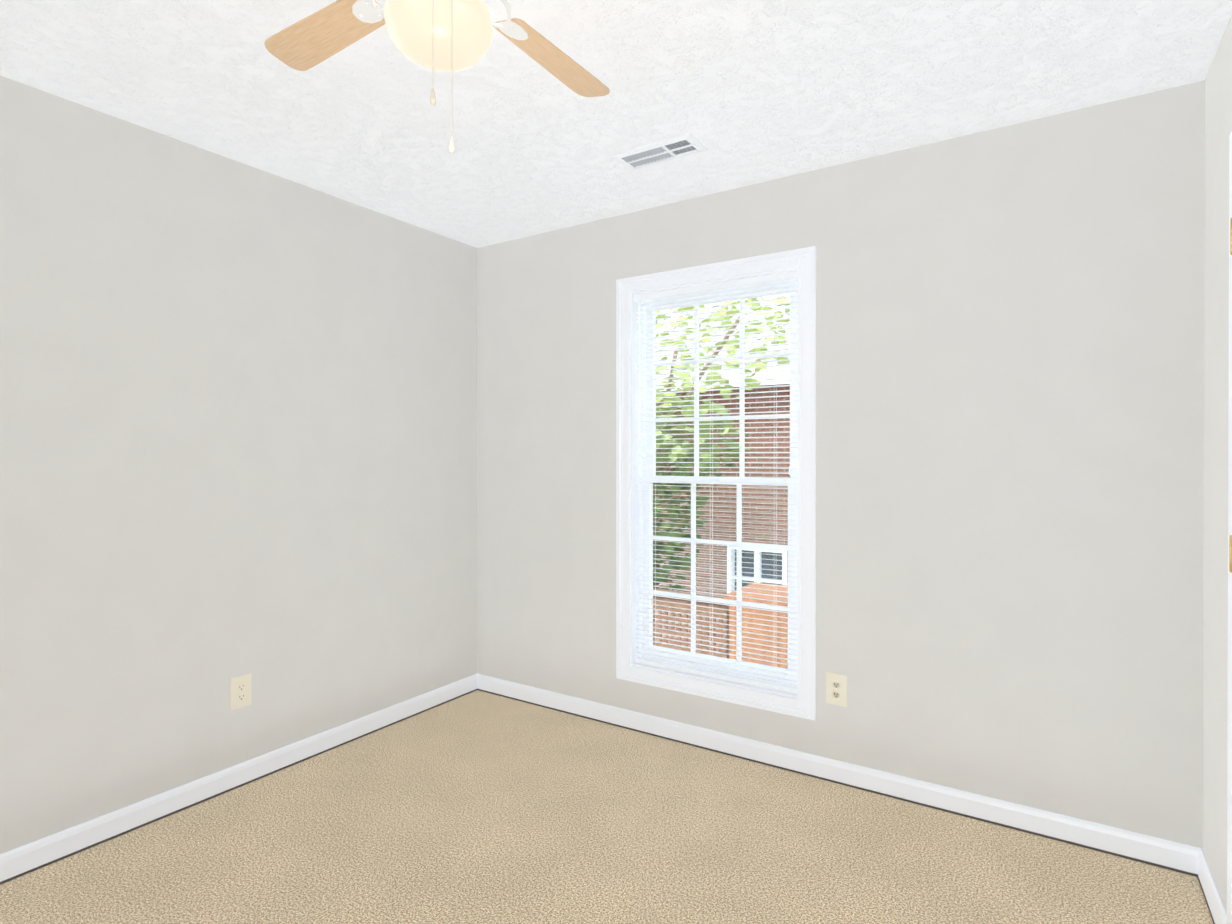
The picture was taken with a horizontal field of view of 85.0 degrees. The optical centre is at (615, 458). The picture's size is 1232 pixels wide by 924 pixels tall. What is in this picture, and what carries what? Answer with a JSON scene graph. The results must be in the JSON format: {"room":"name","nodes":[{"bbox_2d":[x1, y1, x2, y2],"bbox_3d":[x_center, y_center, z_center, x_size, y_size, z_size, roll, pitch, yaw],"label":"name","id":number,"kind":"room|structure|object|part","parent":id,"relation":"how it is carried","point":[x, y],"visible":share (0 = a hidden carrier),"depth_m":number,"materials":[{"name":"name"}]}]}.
{"room":"empty bedroom","nodes":[
{"label":"empty bedroom","id":0,"kind":"room"},
{"bbox_2d":[0,75,476,853],"bbox_3d":[-1.815,0.063,2.233,0.140,2.440,3.640,0,0,33],"label":"wall","id":1,"kind":"structure","parent":0,"point":[238,419],"depth_m":2.52,"materials":[{"name":"paint"}]},
{"bbox_2d":[0,674,475,884],"bbox_3d":[-1.713,1.239,2.254,0.015,0.085,3.500,0,0,33],"label":"baseboard","id":2,"kind":"structure","parent":1,"relation":"attached to","point":[30,857],"depth_m":2.51,"materials":[{"name":"white wood"}]},
{"bbox_2d":[230,673,250,710],"bbox_3d":[-1.469,0.914,2.634,0.008,0.124,0.082,0,0,33],"label":"electrical outlet","id":3,"kind":"object","parent":1,"relation":"attached to","point":[240,691],"visible":1,"depth_m":2.63,"materials":[{"name":"beige plastic"}]},
{"bbox_2d":[0,690,1212,923],"bbox_3d":[-0.434,1.335,1.427,3.340,0.100,3.780,0,0,33],"label":"floor","id":4,"kind":"structure","parent":0,"point":[476,806],"depth_m":2.19,"materials":[{"name":"carpet"}]},
{"bbox_2d":[0,0,1231,247],"bbox_3d":[-0.434,-1.204,1.418,3.340,0.100,3.780,0,0,33],"label":"ceiling","id":5,"kind":"structure","parent":0,"point":[748,92],"depth_m":2.09,"materials":[{"name":"white paint"}]},
{"bbox_2d":[264,0,609,152],"bbox_3d":[-0.352,-0.860,1.343,0.839,0.588,0.839,0,0,-12],"label":"ceiling fan","id":6,"kind":"object","parent":5,"relation":"hanging from","point":[451,36],"visible":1,"depth_m":1.46,"materials":[{"name":"brown wood"}]},
{"bbox_3d":[-0.352,-0.857,1.343,0.210,0.122,0.210,0,0,33],"label":"globe","id":7,"kind":"part","parent":6,"relation":"part of","materials":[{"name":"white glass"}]},
{"bbox_2d":[611,133,707,169],"bbox_3d":[0.163,-1.151,2.544,0.335,0.019,0.150,0,0,33],"label":"ceiling vent","id":8,"kind":"object","parent":5,"relation":"in","point":[665,150],"visible":1,"depth_m":2.53,"materials":[{"name":"grey metal"}]},
{"bbox_2d":[477,80,1204,847],"bbox_3d":[0.554,0.060,2.951,3.340,2.440,0.140,0,0,33],"label":"wall","id":9,"kind":"structure","parent":0,"point":[1009,450],"depth_m":2.42,"materials":[{"name":"paint"}]},
{"bbox_2d":[630,267,798,698],"bbox_3d":[0.446,0.100,3.021,0.816,1.769,0.139,0,0,33],"label":"window frame","id":10,"kind":"structure","parent":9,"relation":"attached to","point":[635,510],"depth_m":3.19,"materials":[{"name":"white wood"}]},
{"bbox_2d":[616,246,815,719],"bbox_3d":[0.436,0.100,3.007,0.947,1.900,0.142,0,0,33],"label":"window","id":11,"kind":"structure","parent":9,"relation":"in","point":[803,705],"depth_m":2.96,"materials":[{"name":"white"}]},
{"bbox_2d":[639,301,641,438],"bbox_3d":[0.114,-0.415,3.165,0.008,0.649,0.016,0,0,33],"label":"blind wand","id":12,"kind":"object","parent":11,"relation":"hanging from","point":[640,370],"visible":0.94,"depth_m":3.16,"materials":[{"name":"white plastic"}]},
{"bbox_2d":[655,299,655,660],"bbox_3d":[0.178,0.103,3.146,0.002,1.712,0.027,0,0,33],"label":"blind cord","id":13,"kind":"object","parent":11,"relation":"hanging from","point":[655,299],"depth_m":3.16,"materials":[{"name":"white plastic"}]},
{"bbox_2d":[712,480,712,670],"bbox_3d":[0.424,0.103,2.987,0.002,1.712,0.027,0,0,33],"label":"blind cord","id":14,"kind":"object","parent":11,"relation":"hanging from","point":[712,480],"depth_m":3.00,"materials":[{"name":"white fabric"}]},
{"bbox_3d":[0.423,0.099,2.987,0.785,1.741,0.027,0,0,33],"label":"window blind rails","id":15,"kind":"part","parent":11,"relation":"part of","materials":[{"name":"white plastic"}]},
{"bbox_3d":[0.446,0.517,3.023,0.747,0.866,0.042,0,0,33],"label":"window sash","id":16,"kind":"part","parent":11,"relation":"part of","materials":[{"name":"white wood"}]},
{"bbox_3d":[0.458,0.094,3.040,0.677,1.618,0.035,0,0,33],"label":"glass","id":17,"kind":"part","parent":11,"relation":"part of","materials":[{"name":"clear glass"}]},
{"bbox_3d":[0.467,-0.317,3.052,0.747,0.866,0.030,0,0,33],"label":"window sash","id":18,"kind":"part","parent":11,"relation":"part of","materials":[{"name":"white wood"}]},
{"bbox_2d":[776,278,790,474],"bbox_3d":[0.691,0.104,2.799,0.026,1.712,0.084,0,0,-36],"label":"blind cord","id":19,"kind":"object","parent":11,"relation":"hanging from","point":[790,278],"depth_m":2.84,"materials":[{"name":"white fabric"}]},
{"bbox_2d":[476,673,1187,873],"bbox_3d":[0.525,1.237,2.882,3.030,0.085,0.015,0,0,33],"label":"baseboard","id":20,"kind":"structure","parent":9,"relation":"attached to","point":[1122,843],"depth_m":2.56,"materials":[{"name":"white wood"}]},
{"bbox_2d":[826,672,846,706],"bbox_3d":[0.872,0.914,2.659,0.082,0.124,0.008,0,0,33],"label":"electrical outlet","id":21,"kind":"object","parent":9,"relation":"attached to","point":[836,689],"visible":1,"depth_m":2.66,"materials":[{"name":"beige plastic"}]},
{"bbox_2d":[1203,15,1231,909],"bbox_3d":[0.872,0.069,0.495,0.140,2.440,3.640,0,0,33],"label":"wall","id":22,"kind":"structure","parent":0,"point":[1218,105],"depth_m":1.90,"materials":[{"name":"paint"}]},
{"bbox_2d":[1188,845,1226,923],"bbox_3d":[1.672,1.241,1.878,0.015,0.085,0.414,0,0,33],"label":"baseboard","id":23,"kind":"structure","parent":22,"relation":"attached to","point":[1198,865],"depth_m":1.95,"materials":[{"name":"white wood"}]},
{"bbox_2d":[1227,132,1231,923],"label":"door","id":24,"kind":"structure","parent":22,"relation":"in","point":[1229,823],"depth_m":1.68,"materials":[{"name":"white wood"}]},
{"bbox_3d":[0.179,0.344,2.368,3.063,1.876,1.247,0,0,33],"label":"door hardware","id":25,"kind":"part","parent":24,"relation":"part of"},
{"label":"outside","id":26,"kind":"structure","parent":0,"visible":0},
{"bbox_3d":[2.465,4.354,10.578,26.000,0.200,13.000,0,0,33],"label":"lawn","id":27,"kind":"structure","parent":26,"visible":0},
{"bbox_2d":[653,588,726,657],"bbox_3d":[0.080,2.810,5.964,5.400,2.920,2.070,0,0,33],"label":"deck","id":28,"kind":"object","parent":27,"relation":"on","point":[688,620],"depth_m":6.66,"materials":[{"name":"brown wood"}]},
{"bbox_2d":[724,582,787,668],"bbox_3d":[1.407,1.761,5.655,0.760,1.260,0.738,0,0,33],"label":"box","id":29,"kind":"object","parent":28,"relation":"on","point":[776,598],"depth_m":5.42,"materials":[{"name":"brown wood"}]},
{"bbox_2d":[653,315,739,539],"bbox_3d":[0.558,1.258,9.096,2.640,6.036,0.516,0,0,33],"label":"trunk","id":30,"kind":"object","parent":27,"relation":"on","point":[701,373],"depth_m":8.90,"materials":[{"name":"brown plant"}]},
{"bbox_2d":[653,296,789,606],"bbox_3d":[0.511,-0.115,9.060,4.692,4.564,2.127,0,0,33],"label":"tree","id":31,"kind":"object","parent":30,"relation":"attached to","point":[702,498],"depth_m":8.59,"materials":[{"name":"green plant"}]},
{"bbox_2d":[653,384,789,654],"bbox_3d":[2.275,1.530,10.274,22.000,5.450,0.300,0,0,33],"label":"brick facade","id":32,"kind":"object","parent":27,"relation":"on","point":[765,470],"depth_m":10.31,"materials":[{"name":"red brick"}]},
{"bbox_2d":[656,319,789,373],"bbox_3d":[3.688,-2.227,12.445,22.000,2.150,6.500,0,0,33],"label":"roof","id":33,"kind":"structure","parent":32,"relation":"on","point":[719,338],"depth_m":13.23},
{"bbox_2d":[656,366,789,391],"bbox_3d":[1.922,-1.168,9.720,22.000,0.250,0.040,0,0,33],"label":"fascia","id":34,"kind":"object","parent":33,"relation":"attached to","point":[755,375],"depth_m":9.68,"materials":[{"name":"white"}]},
{"bbox_2d":[727,545,786,593],"bbox_3d":[2.153,1.875,10.224,1.050,1.080,0.200,0,0,33],"label":"window","id":35,"kind":"structure","parent":32,"relation":"attached to","point":[730,567],"depth_m":10.24,"materials":[{"name":"white"}]},
{"bbox_3d":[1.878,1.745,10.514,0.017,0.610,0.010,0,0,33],"label":"facade glass","id":36,"kind":"part","parent":35,"relation":"part of","materials":[{"name":"glass"}]},
{"bbox_3d":[2.044,1.710,10.407,0.180,0.565,0.010,0,0,33],"label":"facade glass","id":37,"kind":"part","parent":35,"relation":"part of","materials":[{"name":"glass"}]},
{"bbox_3d":[2.366,1.667,10.198,0.299,0.477,0.010,0,0,33],"label":"facade glass","id":38,"kind":"part","parent":35,"relation":"part of","materials":[{"name":"glass"}]}
]}

